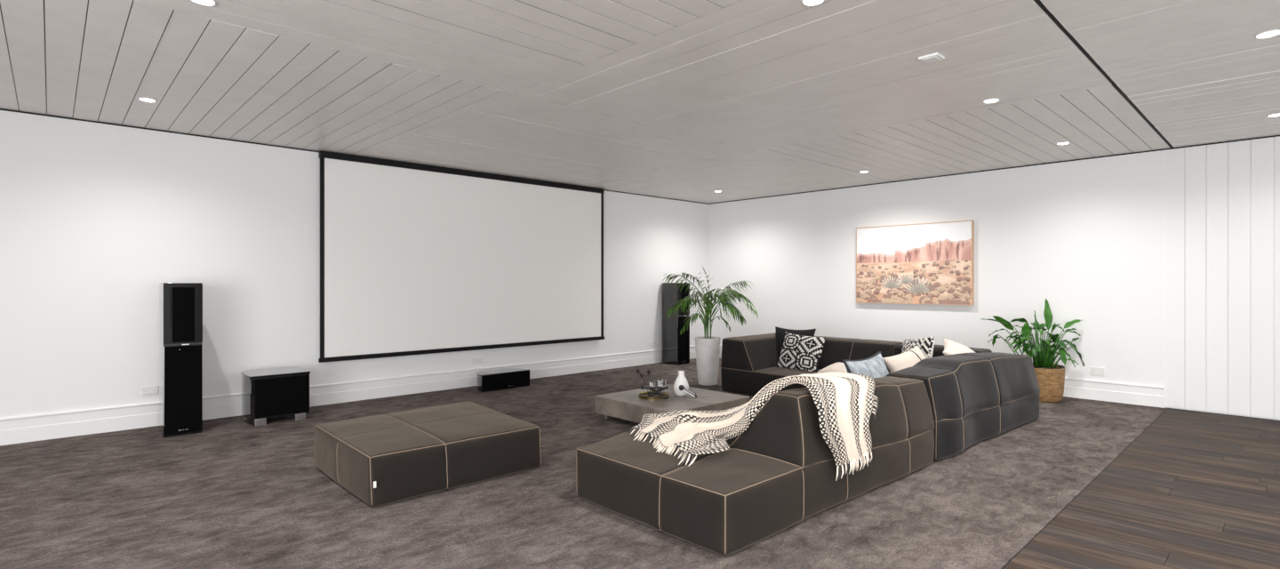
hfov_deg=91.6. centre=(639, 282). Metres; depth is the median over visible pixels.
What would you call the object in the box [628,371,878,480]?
throw blanket
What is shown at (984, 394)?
module
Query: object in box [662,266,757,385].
potted palm
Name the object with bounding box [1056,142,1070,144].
recessed light
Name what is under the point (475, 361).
wall outlet
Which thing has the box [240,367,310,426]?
subwoofer
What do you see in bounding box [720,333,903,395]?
module
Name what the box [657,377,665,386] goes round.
glass tumbler
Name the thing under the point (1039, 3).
trim
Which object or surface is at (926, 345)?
cushion
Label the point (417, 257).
projector screen
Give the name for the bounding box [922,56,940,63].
grille
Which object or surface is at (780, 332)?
cushion
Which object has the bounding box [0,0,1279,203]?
ceiling
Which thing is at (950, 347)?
cushion
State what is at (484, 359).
wall outlet
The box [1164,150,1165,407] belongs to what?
trim
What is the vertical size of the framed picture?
1.070 m
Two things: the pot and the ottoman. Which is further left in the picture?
the ottoman
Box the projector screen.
[318,150,604,362]
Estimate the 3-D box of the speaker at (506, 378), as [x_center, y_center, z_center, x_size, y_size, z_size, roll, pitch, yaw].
[-1.744,1.200,7.738,0.681,0.205,0.346,0,0,-43]
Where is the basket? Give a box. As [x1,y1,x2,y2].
[1032,362,1064,402]
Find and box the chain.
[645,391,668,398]
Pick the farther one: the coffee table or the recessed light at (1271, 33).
the coffee table
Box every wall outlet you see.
[142,384,158,394]
[472,358,480,364]
[481,357,489,363]
[648,341,654,345]
[1090,366,1104,375]
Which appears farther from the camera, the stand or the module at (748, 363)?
the module at (748, 363)
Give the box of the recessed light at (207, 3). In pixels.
[190,0,216,6]
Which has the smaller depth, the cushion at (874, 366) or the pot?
the cushion at (874, 366)
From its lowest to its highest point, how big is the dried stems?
0.256 m
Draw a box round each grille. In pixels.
[164,344,202,435]
[172,287,194,342]
[255,375,309,417]
[678,316,689,363]
[680,285,687,314]
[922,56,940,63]
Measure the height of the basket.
0.384 m
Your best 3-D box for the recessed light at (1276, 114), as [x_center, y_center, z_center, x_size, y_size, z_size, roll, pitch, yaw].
[5.292,-1.396,5.174,0.116,0.010,0.116,0,0,-43]
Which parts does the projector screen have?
casing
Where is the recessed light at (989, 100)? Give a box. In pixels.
[982,98,999,103]
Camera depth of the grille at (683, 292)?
9.91 m
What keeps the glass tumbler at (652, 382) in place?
on the stand
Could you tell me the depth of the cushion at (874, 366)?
5.05 m
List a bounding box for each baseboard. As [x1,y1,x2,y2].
[0,345,695,445]
[719,344,1164,407]
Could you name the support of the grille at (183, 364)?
attached to the tower speaker at (180, 304)
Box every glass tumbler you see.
[648,379,655,386]
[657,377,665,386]
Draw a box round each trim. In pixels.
[0,108,708,204]
[708,135,1279,204]
[1001,419,1155,568]
[1033,0,1173,147]
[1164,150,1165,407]
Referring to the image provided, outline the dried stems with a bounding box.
[635,368,650,393]
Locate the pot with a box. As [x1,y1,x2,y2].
[695,336,720,385]
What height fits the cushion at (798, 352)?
0.450 m
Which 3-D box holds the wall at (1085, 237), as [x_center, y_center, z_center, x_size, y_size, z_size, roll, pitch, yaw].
[4.872,-0.047,7.196,0.100,2.900,10.547,0,0,-43]
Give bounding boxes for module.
[576,376,934,555]
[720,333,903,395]
[884,344,1039,461]
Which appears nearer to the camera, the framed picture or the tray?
the tray
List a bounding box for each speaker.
[159,282,202,437]
[476,368,529,391]
[662,282,689,365]
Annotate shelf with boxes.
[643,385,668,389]
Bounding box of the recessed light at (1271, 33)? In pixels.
[1254,29,1279,39]
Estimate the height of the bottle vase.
0.232 m
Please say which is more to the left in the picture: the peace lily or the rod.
the rod
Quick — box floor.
[0,357,1279,568]
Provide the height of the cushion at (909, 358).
0.447 m
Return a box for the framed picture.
[856,220,974,305]
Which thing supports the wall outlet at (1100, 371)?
attached to the wall at (1085, 237)
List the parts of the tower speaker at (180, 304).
edge trim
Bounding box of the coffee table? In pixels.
[595,384,749,423]
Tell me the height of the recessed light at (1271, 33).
0.010 m
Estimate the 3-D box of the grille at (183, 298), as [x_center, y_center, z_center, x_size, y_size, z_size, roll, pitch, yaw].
[-3.889,0.271,5.301,0.156,0.465,0.020,0,0,-43]
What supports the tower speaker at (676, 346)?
on the floor
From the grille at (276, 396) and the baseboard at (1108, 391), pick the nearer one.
the grille at (276, 396)
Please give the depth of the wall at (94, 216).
5.77 m
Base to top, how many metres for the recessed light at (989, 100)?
0.010 m
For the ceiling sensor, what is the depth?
3.83 m
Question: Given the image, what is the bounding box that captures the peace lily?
[980,298,1084,402]
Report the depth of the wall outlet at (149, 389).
5.63 m
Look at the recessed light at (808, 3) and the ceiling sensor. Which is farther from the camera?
the ceiling sensor
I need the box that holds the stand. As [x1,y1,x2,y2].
[640,384,668,394]
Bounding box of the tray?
[638,391,669,399]
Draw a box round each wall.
[0,109,708,417]
[708,136,1279,420]
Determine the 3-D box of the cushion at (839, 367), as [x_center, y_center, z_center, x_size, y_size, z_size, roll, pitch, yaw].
[2.236,0.978,6.829,0.396,0.172,0.424,0,0,-43]
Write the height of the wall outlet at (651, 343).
0.074 m
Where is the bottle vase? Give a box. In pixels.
[673,370,688,396]
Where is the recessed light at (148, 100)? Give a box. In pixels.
[137,96,157,102]
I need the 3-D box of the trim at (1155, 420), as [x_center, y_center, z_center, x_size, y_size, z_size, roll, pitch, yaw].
[1.265,1.315,2.472,11.636,0.015,0.006,0,0,-43]
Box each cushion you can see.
[775,326,815,355]
[776,331,825,371]
[817,362,847,373]
[842,351,888,377]
[882,345,925,372]
[901,336,935,358]
[942,338,975,355]
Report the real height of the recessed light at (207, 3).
0.010 m
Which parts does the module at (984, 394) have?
backrest, backrest, seat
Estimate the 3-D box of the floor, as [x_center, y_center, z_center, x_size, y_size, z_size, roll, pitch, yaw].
[0.612,1.351,3.160,11.836,0.103,10.747,0,0,-43]
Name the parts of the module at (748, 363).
armrest, seat, backrest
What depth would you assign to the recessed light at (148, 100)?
4.75 m
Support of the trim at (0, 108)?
attached to the wall at (94, 216)
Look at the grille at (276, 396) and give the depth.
5.79 m
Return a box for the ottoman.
[314,401,541,506]
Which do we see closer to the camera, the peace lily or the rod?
the rod
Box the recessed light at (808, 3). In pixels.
[801,0,824,6]
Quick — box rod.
[679,384,696,398]
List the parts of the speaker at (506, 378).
panel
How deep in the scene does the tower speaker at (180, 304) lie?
5.31 m
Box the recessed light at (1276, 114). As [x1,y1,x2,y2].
[1266,112,1279,117]
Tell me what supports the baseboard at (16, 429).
attached to the wall at (94, 216)
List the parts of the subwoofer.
panel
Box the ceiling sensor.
[918,52,944,63]
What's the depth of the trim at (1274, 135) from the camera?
7.30 m
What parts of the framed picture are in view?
frame rail, frame rail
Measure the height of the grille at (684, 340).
0.742 m

